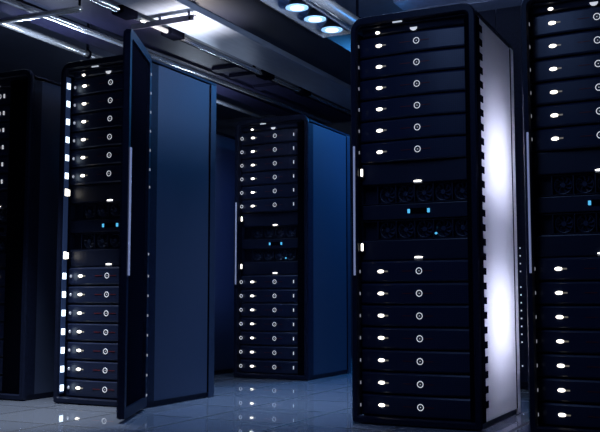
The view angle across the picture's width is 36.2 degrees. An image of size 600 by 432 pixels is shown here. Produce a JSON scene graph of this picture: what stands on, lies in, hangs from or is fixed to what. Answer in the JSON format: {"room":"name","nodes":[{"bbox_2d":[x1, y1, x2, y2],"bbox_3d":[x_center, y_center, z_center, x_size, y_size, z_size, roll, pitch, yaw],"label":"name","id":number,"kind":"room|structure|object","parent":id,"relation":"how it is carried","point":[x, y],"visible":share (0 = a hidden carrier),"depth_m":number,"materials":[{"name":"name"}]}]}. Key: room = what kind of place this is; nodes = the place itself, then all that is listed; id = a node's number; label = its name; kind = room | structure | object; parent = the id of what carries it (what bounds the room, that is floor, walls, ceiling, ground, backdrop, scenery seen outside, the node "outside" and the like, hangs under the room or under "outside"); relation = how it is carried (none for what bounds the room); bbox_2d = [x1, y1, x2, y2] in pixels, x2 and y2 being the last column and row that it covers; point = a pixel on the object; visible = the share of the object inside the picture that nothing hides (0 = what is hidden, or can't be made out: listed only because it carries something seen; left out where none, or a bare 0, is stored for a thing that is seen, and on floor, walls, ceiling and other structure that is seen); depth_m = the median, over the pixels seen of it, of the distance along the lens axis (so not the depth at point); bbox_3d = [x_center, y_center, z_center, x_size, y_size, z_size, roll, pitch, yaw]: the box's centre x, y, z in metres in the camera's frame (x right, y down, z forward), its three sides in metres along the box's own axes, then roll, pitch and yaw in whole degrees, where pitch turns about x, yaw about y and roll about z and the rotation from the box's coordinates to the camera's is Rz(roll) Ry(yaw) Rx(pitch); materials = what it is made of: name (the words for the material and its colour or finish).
{"room":"server room","nodes":[
{"label":"server room","id":0,"kind":"room"},
{"bbox_2d":[0,0,405,119],"bbox_3d":[-0.095,-1.770,4.473,9.400,0.080,11.000,-3,-6,26],"label":"ceiling","id":1,"kind":"structure","parent":0,"point":[18,50],"depth_m":7.88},
{"bbox_2d":[0,0,82,23],"bbox_3d":[-2.044,-1.418,6.073,1.462,0.330,0.040,-2,-6,24],"label":"conduit","id":2,"kind":"object","parent":1,"relation":"hanging from","point":[75,9],"visible":1,"depth_m":5.87,"materials":[{"name":"metal"}]},
{"bbox_2d":[0,17,102,58],"bbox_3d":[-1.935,-1.410,6.427,0.064,0.282,3.101,-2,-6,25],"label":"conduit","id":3,"kind":"object","parent":1,"relation":"hanging from","point":[87,53],"visible":0.69,"depth_m":6.67,"materials":[{"name":"metal"}]},
{"bbox_2d":[0,0,317,121],"bbox_3d":[-1.315,-1.367,7.291,0.200,0.210,6.400,-3,-6,26],"label":"cable tray","id":4,"kind":"object","parent":1,"relation":"hanging from","point":[274,109],"visible":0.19,"depth_m":6.99,"materials":[{"name":"black metal"}]},
{"bbox_2d":[0,0,332,124],"bbox_3d":[-1.004,-1.327,7.356,0.055,0.277,5.604,-3,-6,28],"label":"conduit","id":5,"kind":"object","parent":1,"relation":"hanging from","point":[14,3],"visible":1,"depth_m":7.26,"materials":[{"name":"metal"}]},
{"bbox_2d":[32,0,350,122],"bbox_3d":[-0.928,-1.370,7.097,0.385,0.240,6.400,-3,-6,26],"label":"cable tray","id":6,"kind":"object","parent":1,"relation":"hanging from","point":[97,15],"visible":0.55,"depth_m":7.34,"materials":[{"name":"black metal"}]},
{"bbox_2d":[91,0,350,114],"bbox_3d":[-0.555,-1.342,7.245,0.102,0.268,5.800,-3,-6,27],"label":"conduit","id":7,"kind":"object","parent":1,"relation":"hanging from","point":[122,11],"visible":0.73,"depth_m":6.85,"materials":[{"name":"metal"}]},
{"bbox_2d":[114,0,350,109],"bbox_3d":[-0.607,-1.365,6.712,0.500,0.317,6.800,-3,-6,26],"label":"ceiling beam","id":8,"kind":"structure","parent":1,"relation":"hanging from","point":[185,16],"depth_m":6.75,"materials":[{"name":"metal"}]},
{"bbox_2d":[216,98,266,117],"bbox_3d":[-0.575,-1.164,9.146,0.052,0.276,2.400,-3,-6,26],"label":"conduit","id":9,"kind":"object","parent":1,"relation":"hanging from","point":[218,101],"visible":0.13,"depth_m":9.06,"materials":[{"name":"metal"}]},
{"bbox_2d":[189,0,362,84],"bbox_3d":[-0.180,-1.438,6.505,0.445,0.209,6.000,-3,-6,26],"label":"ceiling beam","id":10,"kind":"structure","parent":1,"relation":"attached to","point":[331,55],"depth_m":6.67,"materials":[{"name":"grey metal"}]},
{"bbox_2d":[260,0,350,37],"bbox_3d":[-0.277,-1.511,5.477,0.250,0.254,2.470,-3,-6,26],"label":"lamp fixture","id":11,"kind":"object","parent":1,"relation":"hanging from","point":[305,13],"visible":0.98,"depth_m":6.19,"materials":[{"name":"metal"}]},
{"bbox_2d":[309,0,360,26],"bbox_3d":[-0.009,-1.485,5.526,0.092,0.296,3.601,-3,-6,28],"label":"conduit","id":12,"kind":"object","parent":1,"relation":"hanging from","point":[330,6],"visible":0.44,"depth_m":5.96,"materials":[{"name":"metal"}]},
{"bbox_2d":[393,0,469,9],"bbox_3d":[2.095,-1.573,5.850,3.120,0.038,0.200,-3,-6,26],"label":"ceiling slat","id":13,"kind":"object","parent":1,"relation":"attached to","point":[403,4],"visible":1,"depth_m":6.47,"materials":[{"name":"metal"}]},
{"bbox_2d":[406,0,522,11],"bbox_3d":[2.215,-1.551,6.090,3.120,0.038,0.200,-3,-6,26],"label":"ceiling slat","id":14,"kind":"object","parent":1,"relation":"attached to","point":[479,5],"visible":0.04,"depth_m":6.50,"materials":[{"name":"grey metal"}]},
{"bbox_2d":[0,358,529,431],"bbox_3d":[-0.095,1.048,4.215,9.400,0.080,11.000,-3,-6,26],"label":"floor","id":15,"kind":"structure","parent":0,"point":[238,404],"depth_m":5.00,"materials":[{"name":"tile"}]},
{"bbox_2d":[0,69,60,400],"bbox_3d":[-1.832,0.141,6.222,0.669,2.088,0.760,-3,-6,26],"label":"rack","id":16,"kind":"object","parent":15,"relation":"on","point":[34,132],"visible":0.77,"depth_m":5.83,"materials":[{"name":"black metal"}]},
{"bbox_3d":[-1.855,1.089,6.109,0.606,0.112,0.628,-3,-6,26],"label":"server","id":17,"kind":"object","parent":16,"relation":"in","visible":0},
{"bbox_3d":[-1.855,0.978,6.119,0.606,0.112,0.628,-3,-6,26],"label":"server","id":18,"kind":"object","parent":17,"relation":"on","visible":0},
{"bbox_3d":[-1.855,0.866,6.129,0.606,0.112,0.628,-3,-6,26],"label":"server","id":19,"kind":"object","parent":18,"relation":"on","visible":0},
{"bbox_3d":[-1.855,0.754,6.140,0.606,0.112,0.628,-3,-6,26],"label":"server","id":20,"kind":"object","parent":19,"relation":"on","visible":0},
{"bbox_3d":[-1.855,0.642,6.150,0.606,0.112,0.628,-3,-6,26],"label":"server","id":21,"kind":"object","parent":20,"relation":"on","visible":0},
{"bbox_3d":[-1.855,0.530,6.160,0.606,0.112,0.628,-3,-6,26],"label":"server","id":22,"kind":"object","parent":21,"relation":"on","visible":0},
{"bbox_3d":[-1.855,0.418,6.170,0.606,0.112,0.628,-3,-6,26],"label":"server","id":23,"kind":"object","parent":22,"relation":"on","visible":0},
{"bbox_3d":[-1.848,0.112,6.210,0.604,0.502,0.602,-3,-6,26],"label":"chassis","id":24,"kind":"object","parent":23,"relation":"on","visible":0},
{"bbox_2d":[0,237,5,251],"bbox_3d":[-1.958,0.188,5.998,0.588,0.098,0.048,-3,-6,26],"label":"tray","id":25,"kind":"object","parent":24,"relation":"on","point":[2,239],"depth_m":5.97,"materials":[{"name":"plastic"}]},
{"bbox_2d":[0,174,7,190],"bbox_3d":[-1.855,-0.197,6.226,0.606,0.112,0.628,-3,-6,26],"label":"server","id":26,"kind":"object","parent":24,"relation":"on","point":[3,177],"visible":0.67,"depth_m":5.94,"materials":[{"name":"black metal"}]},
{"bbox_2d":[0,156,8,173],"bbox_3d":[-1.855,-0.308,6.237,0.606,0.112,0.628,-3,-6,26],"label":"server","id":27,"kind":"object","parent":26,"relation":"on","point":[4,161],"visible":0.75,"depth_m":5.95,"materials":[{"name":"black metal"}]},
{"bbox_2d":[0,139,8,156],"bbox_3d":[-1.855,-0.420,6.247,0.606,0.112,0.628,-3,-6,26],"label":"server","id":28,"kind":"object","parent":27,"relation":"on","point":[4,144],"visible":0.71,"depth_m":5.96,"materials":[{"name":"black metal"}]},
{"bbox_2d":[0,122,9,139],"bbox_3d":[-1.855,-0.532,6.257,0.606,0.112,0.628,-3,-6,26],"label":"server","id":29,"kind":"object","parent":28,"relation":"on","point":[4,127],"visible":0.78,"depth_m":5.97,"materials":[{"name":"black metal"}]},
{"bbox_2d":[0,105,9,122],"bbox_3d":[-1.855,-0.644,6.267,0.606,0.112,0.628,-3,-6,26],"label":"server","id":30,"kind":"object","parent":29,"relation":"on","point":[4,110],"visible":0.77,"depth_m":5.98,"materials":[{"name":"black metal"}]},
{"bbox_2d":[0,88,10,105],"bbox_3d":[-1.855,-0.756,6.278,0.606,0.112,0.628,-3,-6,26],"label":"server","id":31,"kind":"object","parent":30,"relation":"on","point":[5,94],"visible":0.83,"depth_m":5.99,"materials":[{"name":"black metal"}]},
{"bbox_2d":[0,82,10,88],"bbox_3d":[-1.969,-0.848,6.048,0.568,0.037,0.074,-3,-6,26],"label":"panel","id":32,"kind":"object","parent":31,"relation":"on","point":[4,85],"visible":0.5,"depth_m":6.00,"materials":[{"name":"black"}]},
{"bbox_2d":[53,29,216,418],"bbox_3d":[-1.021,0.075,5.506,0.953,2.088,1.324,-3,-6,26],"label":"rack","id":33,"kind":"object","parent":15,"relation":"on","point":[166,307],"visible":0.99,"depth_m":5.55,"materials":[{"name":"metal"}]},
{"bbox_2d":[65,378,116,398],"bbox_3d":[-1.039,1.054,5.717,0.606,0.112,0.605,-3,-6,26],"label":"server","id":34,"kind":"object","parent":33,"relation":"in","point":[77,387],"visible":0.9,"depth_m":5.49,"materials":[{"name":"black metal"}]},
{"bbox_2d":[65,359,116,379],"bbox_3d":[-1.039,0.942,5.728,0.606,0.112,0.605,-3,-6,26],"label":"server","id":35,"kind":"object","parent":33,"relation":"in","point":[74,368],"visible":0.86,"depth_m":5.51,"materials":[{"name":"black metal"}]},
{"bbox_2d":[66,340,117,360],"bbox_3d":[-1.039,0.830,5.738,0.606,0.112,0.605,-3,-6,26],"label":"server","id":36,"kind":"object","parent":35,"relation":"on","point":[75,349],"visible":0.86,"depth_m":5.51,"materials":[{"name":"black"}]},
{"bbox_2d":[66,322,117,340],"bbox_3d":[-1.039,0.718,5.748,0.606,0.112,0.605,-3,-6,26],"label":"server","id":37,"kind":"object","parent":36,"relation":"on","point":[81,331],"visible":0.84,"depth_m":5.53,"materials":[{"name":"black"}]},
{"bbox_2d":[67,304,118,322],"bbox_3d":[-1.039,0.606,5.758,0.606,0.112,0.605,-3,-6,26],"label":"server","id":38,"kind":"object","parent":37,"relation":"on","point":[75,312],"visible":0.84,"depth_m":5.53,"materials":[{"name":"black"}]},
{"bbox_2d":[67,285,118,303],"bbox_3d":[-1.039,0.494,5.768,0.606,0.112,0.605,-3,-6,26],"label":"server","id":39,"kind":"object","parent":38,"relation":"on","point":[84,294],"visible":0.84,"depth_m":5.55,"materials":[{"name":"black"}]},
{"bbox_2d":[67,267,118,285],"bbox_3d":[-1.039,0.382,5.779,0.606,0.112,0.605,-3,-6,26],"label":"server","id":40,"kind":"object","parent":39,"relation":"on","point":[79,276],"visible":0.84,"depth_m":5.55,"materials":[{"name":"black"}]},
{"bbox_2d":[67,183,120,266],"bbox_3d":[-1.038,0.075,5.807,0.604,0.502,0.602,-3,-6,26],"label":"chassis","id":41,"kind":"object","parent":40,"relation":"on","point":[95,228],"visible":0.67,"depth_m":5.63,"materials":[{"name":"black metal"}]},
{"bbox_2d":[70,164,120,185],"bbox_3d":[-1.039,-0.232,5.835,0.606,0.112,0.605,-3,-6,26],"label":"server","id":42,"kind":"object","parent":41,"relation":"on","point":[109,174],"visible":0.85,"depth_m":5.61,"materials":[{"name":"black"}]},
{"bbox_2d":[70,146,120,167],"bbox_3d":[-1.039,-0.344,5.845,0.606,0.112,0.605,-3,-6,26],"label":"server","id":43,"kind":"object","parent":42,"relation":"on","point":[105,156],"visible":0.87,"depth_m":5.62,"materials":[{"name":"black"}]},
{"bbox_2d":[70,128,121,150],"bbox_3d":[-1.039,-0.456,5.855,0.606,0.112,0.605,-3,-6,26],"label":"server","id":44,"kind":"object","parent":43,"relation":"on","point":[103,138],"visible":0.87,"depth_m":5.63,"materials":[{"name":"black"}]},
{"bbox_2d":[71,109,121,132],"bbox_3d":[-1.039,-0.568,5.865,0.606,0.112,0.605,-3,-6,26],"label":"server","id":45,"kind":"object","parent":44,"relation":"on","point":[111,119],"visible":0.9,"depth_m":5.64,"materials":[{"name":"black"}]},
{"bbox_2d":[71,91,121,114],"bbox_3d":[-1.039,-0.680,5.876,0.606,0.112,0.605,-3,-6,26],"label":"server","id":46,"kind":"object","parent":45,"relation":"on","point":[110,101],"visible":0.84,"depth_m":5.65,"materials":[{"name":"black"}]},
{"bbox_2d":[72,73,122,97],"bbox_3d":[-1.039,-0.792,5.886,0.606,0.112,0.605,-3,-6,26],"label":"server","id":47,"kind":"object","parent":46,"relation":"on","point":[112,82],"visible":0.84,"depth_m":5.66,"materials":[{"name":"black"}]},
{"bbox_2d":[74,66,122,79],"bbox_3d":[-1.159,-0.884,5.646,0.568,0.037,0.074,-3,-6,26],"label":"panel","id":48,"kind":"object","parent":47,"relation":"on","point":[112,70],"visible":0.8,"depth_m":5.66,"materials":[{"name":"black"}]},
{"bbox_2d":[71,232,119,249],"bbox_3d":[-1.148,0.151,5.596,0.588,0.098,0.048,-3,-6,26],"label":"tray","id":49,"kind":"object","parent":41,"relation":"on","point":[83,240],"depth_m":5.64,"materials":[{"name":"metal"}]},
{"bbox_2d":[71,202,119,220],"bbox_3d":[-1.148,-0.033,5.613,0.588,0.098,0.048,-3,-6,26],"label":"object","id":50,"kind":"object","parent":41,"relation":"on","point":[85,211],"depth_m":5.65,"materials":[{"name":"metal"}]},
{"bbox_2d":[214,131,234,374],"bbox_3d":[-0.889,0.312,8.095,0.669,2.088,0.852,-3,-6,26],"label":"rack","id":51,"kind":"object","parent":15,"relation":"on","point":[225,143],"visible":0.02,"depth_m":7.84,"materials":[{"name":"black metal"}]},
{"bbox_2d":[234,114,350,379],"bbox_3d":[-0.059,0.275,7.683,0.680,2.088,0.852,-3,-6,26],"label":"rack","id":52,"kind":"object","parent":15,"relation":"on","point":[324,266],"visible":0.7,"depth_m":7.43,"materials":[{"name":"metal"}]},
{"bbox_2d":[239,358,297,374],"bbox_3d":[-0.087,1.221,7.548,0.607,0.112,0.605,-3,-6,26],"label":"server","id":53,"kind":"object","parent":52,"relation":"in","point":[269,366],"visible":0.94,"depth_m":7.29,"materials":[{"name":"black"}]},
{"bbox_2d":[239,344,297,359],"bbox_3d":[-0.087,1.109,7.558,0.607,0.112,0.605,-3,-6,26],"label":"server","id":54,"kind":"object","parent":53,"relation":"on","point":[278,352],"visible":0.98,"depth_m":7.31,"materials":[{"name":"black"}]},
{"bbox_2d":[239,331,297,345],"bbox_3d":[-0.087,0.997,7.568,0.607,0.112,0.605,-3,-6,26],"label":"server","id":55,"kind":"object","parent":54,"relation":"on","point":[290,338],"visible":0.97,"depth_m":7.32,"materials":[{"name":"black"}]},
{"bbox_2d":[240,317,297,330],"bbox_3d":[-0.087,0.885,7.579,0.607,0.112,0.605,-3,-6,26],"label":"server","id":56,"kind":"object","parent":55,"relation":"on","point":[247,323],"visible":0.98,"depth_m":7.32,"materials":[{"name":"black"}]},
{"bbox_2d":[240,303,297,316],"bbox_3d":[-0.087,0.773,7.589,0.607,0.112,0.605,-3,-6,26],"label":"server","id":57,"kind":"object","parent":56,"relation":"on","point":[247,309],"visible":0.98,"depth_m":7.33,"materials":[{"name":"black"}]},
{"bbox_2d":[240,289,297,302],"bbox_3d":[-0.087,0.661,7.599,0.607,0.112,0.605,-3,-6,26],"label":"server","id":58,"kind":"object","parent":57,"relation":"on","point":[247,295],"visible":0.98,"depth_m":7.35,"materials":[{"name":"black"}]},
{"bbox_2d":[240,275,297,288],"bbox_3d":[-0.087,0.549,7.609,0.607,0.112,0.605,-3,-6,26],"label":"server","id":59,"kind":"object","parent":58,"relation":"on","point":[247,281],"visible":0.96,"depth_m":7.36,"materials":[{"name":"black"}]},
{"bbox_2d":[240,211,297,274],"bbox_3d":[-0.085,0.242,7.638,0.604,0.502,0.602,-3,-6,26],"label":"chassis","id":60,"kind":"object","parent":59,"relation":"on","point":[270,243],"visible":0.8,"depth_m":7.43,"materials":[{"name":"black metal"}]},
{"bbox_2d":[240,197,297,213],"bbox_3d":[-0.087,-0.065,7.665,0.607,0.112,0.605,-3,-6,26],"label":"server","id":61,"kind":"object","parent":60,"relation":"on","point":[276,204],"visible":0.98,"depth_m":7.41,"materials":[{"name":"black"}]},
{"bbox_2d":[240,183,297,199],"bbox_3d":[-0.087,-0.177,7.676,0.607,0.112,0.605,-3,-6,26],"label":"server","id":62,"kind":"object","parent":61,"relation":"on","point":[279,190],"visible":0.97,"depth_m":7.42,"materials":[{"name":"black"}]},
{"bbox_2d":[240,169,297,186],"bbox_3d":[-0.087,-0.289,7.686,0.607,0.112,0.605,-3,-6,26],"label":"server","id":63,"kind":"object","parent":62,"relation":"on","point":[282,176],"visible":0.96,"depth_m":7.43,"materials":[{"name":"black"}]},
{"bbox_2d":[240,156,297,172],"bbox_3d":[-0.087,-0.401,7.696,0.607,0.112,0.605,-3,-6,26],"label":"server","id":64,"kind":"object","parent":63,"relation":"on","point":[285,162],"visible":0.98,"depth_m":7.44,"materials":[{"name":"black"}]},
{"bbox_2d":[241,142,297,159],"bbox_3d":[-0.087,-0.513,7.706,0.607,0.112,0.605,-3,-6,26],"label":"server","id":65,"kind":"object","parent":64,"relation":"on","point":[288,148],"visible":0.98,"depth_m":7.45,"materials":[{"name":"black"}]},
{"bbox_2d":[241,128,297,145],"bbox_3d":[-0.087,-0.625,7.716,0.607,0.112,0.605,-3,-6,26],"label":"server","id":66,"kind":"object","parent":65,"relation":"on","point":[280,135],"visible":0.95,"depth_m":7.46,"materials":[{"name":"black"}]},
{"bbox_2d":[243,123,297,132],"bbox_3d":[-0.206,-0.717,7.476,0.568,0.037,0.074,-3,-6,26],"label":"panel","id":67,"kind":"object","parent":66,"relation":"on","point":[290,125],"visible":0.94,"depth_m":7.46,"materials":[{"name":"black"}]},
{"bbox_2d":[243,249,297,261],"bbox_3d":[-0.195,0.318,7.427,0.588,0.098,0.048,-3,-6,26],"label":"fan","id":68,"kind":"object","parent":60,"relation":"on","point":[251,255],"depth_m":7.44,"materials":[{"name":"metal"}]},
{"bbox_2d":[243,225,297,239],"bbox_3d":[-0.195,0.134,7.444,0.588,0.098,0.048,-3,-6,26],"label":"tray","id":69,"kind":"object","parent":60,"relation":"on","point":[252,232],"depth_m":7.45,"materials":[{"name":"metal"}]},
{"bbox_2d":[351,3,520,430],"bbox_3d":[0.734,0.022,4.925,0.670,2.088,0.802,-3,-6,26],"label":"rack","id":70,"kind":"object","parent":15,"relation":"on","point":[494,352],"visible":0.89,"depth_m":4.68,"materials":[{"name":"black metal"}]},
{"bbox_2d":[360,392,470,420],"bbox_3d":[0.707,0.970,4.804,0.606,0.112,0.628,-3,-6,26],"label":"server","id":71,"kind":"object","parent":70,"relation":"in","point":[382,404],"visible":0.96,"depth_m":4.55,"materials":[{"name":"black metal"}]},
{"bbox_2d":[360,370,469,396],"bbox_3d":[0.707,0.858,4.814,0.606,0.112,0.628,-3,-6,26],"label":"server","id":72,"kind":"object","parent":71,"relation":"on","point":[374,381],"visible":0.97,"depth_m":4.56,"materials":[{"name":"black metal"}]},
{"bbox_2d":[360,348,469,373],"bbox_3d":[0.707,0.746,4.824,0.606,0.112,0.628,-3,-6,26],"label":"server","id":73,"kind":"object","parent":72,"relation":"on","point":[381,359],"visible":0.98,"depth_m":4.57,"materials":[{"name":"black metal"}]},
{"bbox_2d":[360,326,468,350],"bbox_3d":[0.707,0.634,4.835,0.606,0.112,0.628,-3,-6,26],"label":"server","id":74,"kind":"object","parent":73,"relation":"on","point":[389,337],"visible":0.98,"depth_m":4.58,"materials":[{"name":"black metal"}]},
{"bbox_2d":[360,304,468,327],"bbox_3d":[0.707,0.522,4.845,0.606,0.112,0.628,-3,-6,26],"label":"server","id":75,"kind":"object","parent":74,"relation":"on","point":[396,315],"visible":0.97,"depth_m":4.59,"materials":[{"name":"black metal"}]},
{"bbox_2d":[360,282,468,304],"bbox_3d":[0.707,0.410,4.855,0.606,0.112,0.628,-3,-6,26],"label":"server","id":76,"kind":"object","parent":75,"relation":"on","point":[426,293],"visible":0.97,"depth_m":4.60,"materials":[{"name":"black metal"}]},
{"bbox_2d":[360,259,467,282],"bbox_3d":[0.707,0.298,4.865,0.606,0.112,0.628,-3,-6,26],"label":"server","id":77,"kind":"object","parent":76,"relation":"on","point":[456,270],"visible":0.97,"depth_m":4.61,"materials":[{"name":"black metal"}]},
{"bbox_2d":[360,158,467,260],"bbox_3d":[0.714,-0.008,4.905,0.604,0.502,0.602,-3,-6,26],"label":"server","id":78,"kind":"object","parent":77,"relation":"on","point":[415,210],"visible":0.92,"depth_m":4.68,"materials":[{"name":"black metal"}]},
{"bbox_2d":[359,136,465,164],"bbox_3d":[0.707,-0.316,4.921,0.606,0.112,0.628,-3,-6,26],"label":"server","id":79,"kind":"object","parent":78,"relation":"on","point":[440,148],"visible":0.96,"depth_m":4.67,"materials":[{"name":"black metal"}]},
{"bbox_2d":[359,114,465,143],"bbox_3d":[0.707,-0.428,4.932,0.606,0.112,0.628,-3,-6,26],"label":"server","id":80,"kind":"object","parent":79,"relation":"on","point":[453,125],"visible":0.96,"depth_m":4.68,"materials":[{"name":"black metal"}]},
{"bbox_2d":[359,92,464,122],"bbox_3d":[0.707,-0.540,4.942,0.606,0.112,0.628,-3,-6,26],"label":"server","id":81,"kind":"object","parent":80,"relation":"on","point":[452,103],"visible":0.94,"depth_m":4.69,"materials":[{"name":"black metal"}]},
{"bbox_2d":[358,69,464,101],"bbox_3d":[0.707,-0.652,4.952,0.606,0.112,0.628,-3,-6,26],"label":"server","id":82,"kind":"object","parent":81,"relation":"on","point":[454,80],"visible":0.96,"depth_m":4.70,"materials":[{"name":"black metal"}]},
{"bbox_2d":[358,48,464,80],"bbox_3d":[0.707,-0.763,4.963,0.606,0.112,0.628,-3,-6,26],"label":"server","id":83,"kind":"object","parent":82,"relation":"on","point":[446,59],"visible":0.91,"depth_m":4.71,"materials":[{"name":"black metal"}]},
{"bbox_2d":[358,26,463,60],"bbox_3d":[0.707,-0.875,4.973,0.606,0.112,0.628,-3,-6,26],"label":"server","id":84,"kind":"object","parent":83,"relation":"on","point":[448,37],"visible":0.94,"depth_m":4.72,"materials":[{"name":"black metal"}]},
{"bbox_2d":[363,17,463,38],"bbox_3d":[0.592,-0.967,4.743,0.568,0.037,0.074,-3,-6,26],"label":"panel","id":85,"kind":"object","parent":84,"relation":"on","point":[452,22],"visible":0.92,"depth_m":4.71,"materials":[{"name":"black metal"}]},
{"bbox_2d":[363,180,466,205],"bbox_3d":[0.603,-0.116,4.710,0.588,0.098,0.048,-3,-6,26],"label":"fans","id":86,"kind":"object","parent":78,"relation":"on","point":[380,192],"depth_m":4.70,"materials":[{"name":"plastic"}]},
{"bbox_2d":[363,217,467,240],"bbox_3d":[0.603,0.069,4.694,0.588,0.098,0.048,-3,-6,26],"label":"fans","id":87,"kind":"object","parent":78,"relation":"on","point":[377,228],"depth_m":4.69,"materials":[{"name":"plastic"}]},
{"bbox_2d":[479,6,528,389],"bbox_3d":[1.668,-0.138,6.749,0.900,2.744,0.604,-3,-6,26],"label":"tall cabinet","id":88,"kind":"object","parent":15,"relation":"on","point":[506,21],"visible":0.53,"depth_m":6.50,"materials":[{"name":"metal"}]},
{"bbox_2d":[520,0,599,431],"bbox_3d":[1.512,-0.015,4.511,0.687,2.088,0.752,-3,-6,26],"label":"rack","id":89,"kind":"object","parent":15,"relation":"on","point":[527,6],"visible":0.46,"depth_m":4.32,"materials":[{"name":"black metal"}]},
{"bbox_2d":[538,401,599,428],"bbox_3d":[1.504,0.934,4.408,0.606,0.112,0.628,-3,-6,26],"label":"server","id":90,"kind":"object","parent":89,"relation":"in","point":[552,413],"visible":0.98,"depth_m":4.23,"materials":[{"name":"black metal"}]},
{"bbox_2d":[537,376,599,403],"bbox_3d":[1.504,0.822,4.418,0.606,0.112,0.628,-3,-6,26],"label":"server","id":91,"kind":"object","parent":90,"relation":"on","point":[560,389],"visible":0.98,"depth_m":4.24,"materials":[{"name":"black metal"}]},
{"bbox_2d":[537,352,599,378],"bbox_3d":[1.504,0.710,4.429,0.606,0.112,0.628,-3,-6,26],"label":"server","id":92,"kind":"object","parent":91,"relation":"on","point":[570,365],"visible":0.99,"depth_m":4.25,"materials":[{"name":"black metal"}]},
{"bbox_2d":[536,329,599,353],"bbox_3d":[1.504,0.598,4.439,0.606,0.112,0.628,-3,-6,26],"label":"server","id":93,"kind":"object","parent":92,"relation":"on","point":[587,341],"visible":0.99,"depth_m":4.26,"materials":[{"name":"black metal"}]},
{"bbox_2d":[536,305,599,328],"bbox_3d":[1.504,0.486,4.449,0.606,0.112,0.628,-3,-6,26],"label":"server","id":94,"kind":"object","parent":93,"relation":"on","point":[547,316],"visible":0.98,"depth_m":4.27,"materials":[{"name":"black metal"}]},
{"bbox_2d":[535,281,599,304],"bbox_3d":[1.504,0.374,4.459,0.606,0.112,0.628,-3,-6,26],"label":"server","id":95,"kind":"object","parent":94,"relation":"on","point":[546,292],"visible":0.99,"depth_m":4.28,"materials":[{"name":"black metal"}]},
{"bbox_2d":[534,257,599,280],"bbox_3d":[1.504,0.262,4.470,0.606,0.112,0.628,-3,-6,26],"label":"server","id":96,"kind":"object","parent":95,"relation":"on","point":[555,268],"visible":0.99,"depth_m":4.29,"materials":[{"name":"black metal"}]},
{"bbox_2d":[532,148,599,257],"bbox_3d":[1.512,-0.043,4.511,0.604,0.502,0.596,-3,-6,26],"label":"server","id":97,"kind":"object","parent":96,"relation":"on","point":[567,200],"visible":1,"depth_m":4.35,"materials":[{"name":"black metal"}]},
{"bbox_2d":[531,124,599,152],"bbox_3d":[1.504,-0.352,4.526,0.606,0.112,0.628,-3,-6,26],"label":"server","id":98,"kind":"object","parent":97,"relation":"on","point":[588,136],"visible":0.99,"depth_m":4.34,"materials":[{"name":"black metal"}]},
{"bbox_2d":[531,101,599,129],"bbox_3d":[1.504,-0.464,4.536,0.606,0.112,0.628,-3,-6,26],"label":"server","id":99,"kind":"object","parent":98,"relation":"on","point":[581,113],"visible":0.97,"depth_m":4.35,"materials":[{"name":"black metal"}]},
{"bbox_2d":[530,77,599,106],"bbox_3d":[1.504,-0.576,4.546,0.606,0.112,0.628,-3,-6,26],"label":"server","id":100,"kind":"object","parent":99,"relation":"on","point":[586,89],"visible":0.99,"depth_m":4.36,"materials":[{"name":"black metal"}]},
{"bbox_2d":[530,53,599,84],"bbox_3d":[1.504,-0.688,4.556,0.606,0.112,0.628,-3,-6,26],"label":"server","id":101,"kind":"object","parent":100,"relation":"on","point":[582,66],"visible":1,"depth_m":4.36,"materials":[{"name":"black metal"}]},
{"bbox_2d":[529,30,599,61],"bbox_3d":[1.504,-0.800,4.567,0.606,0.112,0.628,-3,-6,26],"label":"server","id":102,"kind":"object","parent":101,"relation":"on","point":[587,42],"visible":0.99,"depth_m":4.37,"materials":[{"name":"black metal"}]},
{"bbox_2d":[529,6,599,38],"bbox_3d":[1.504,-0.912,4.577,0.606,0.112,0.628,-3,-6,26],"label":"server","id":103,"kind":"object","parent":102,"relation":"on","point":[584,19],"visible":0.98,"depth_m":4.38,"materials":[{"name":"black metal"}]},
{"bbox_2d":[533,0,599,15],"bbox_3d":[1.390,-1.003,4.348,0.568,0.037,0.074,-3,-6,26],"label":"panel","id":104,"kind":"object","parent":103,"relation":"on","point":[578,4],"visible":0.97,"depth_m":4.39,"materials":[{"name":"black metal"}]},
{"bbox_2d":[534,173,599,196],"bbox_3d":[1.401,-0.152,4.315,0.588,0.098,0.048,-3,-6,26],"label":"fans","id":105,"kind":"object","parent":97,"relation":"on","point":[547,184],"depth_m":4.37,"materials":[{"name":"plastic"}]},
{"bbox_2d":[535,212,599,234],"bbox_3d":[1.401,0.032,4.298,0.588,0.098,0.048,-3,-6,26],"label":"fans","id":106,"kind":"object","parent":97,"relation":"on","point":[548,223],"depth_m":4.36,"materials":[{"name":"plastic"}]},
{"bbox_2d":[216,107,351,357],"bbox_3d":[2.337,0.083,9.201,9.200,2.750,0.100,-3,-6,26],"label":"wall","id":107,"kind":"structure","parent":0,"point":[226,126],"depth_m":10.22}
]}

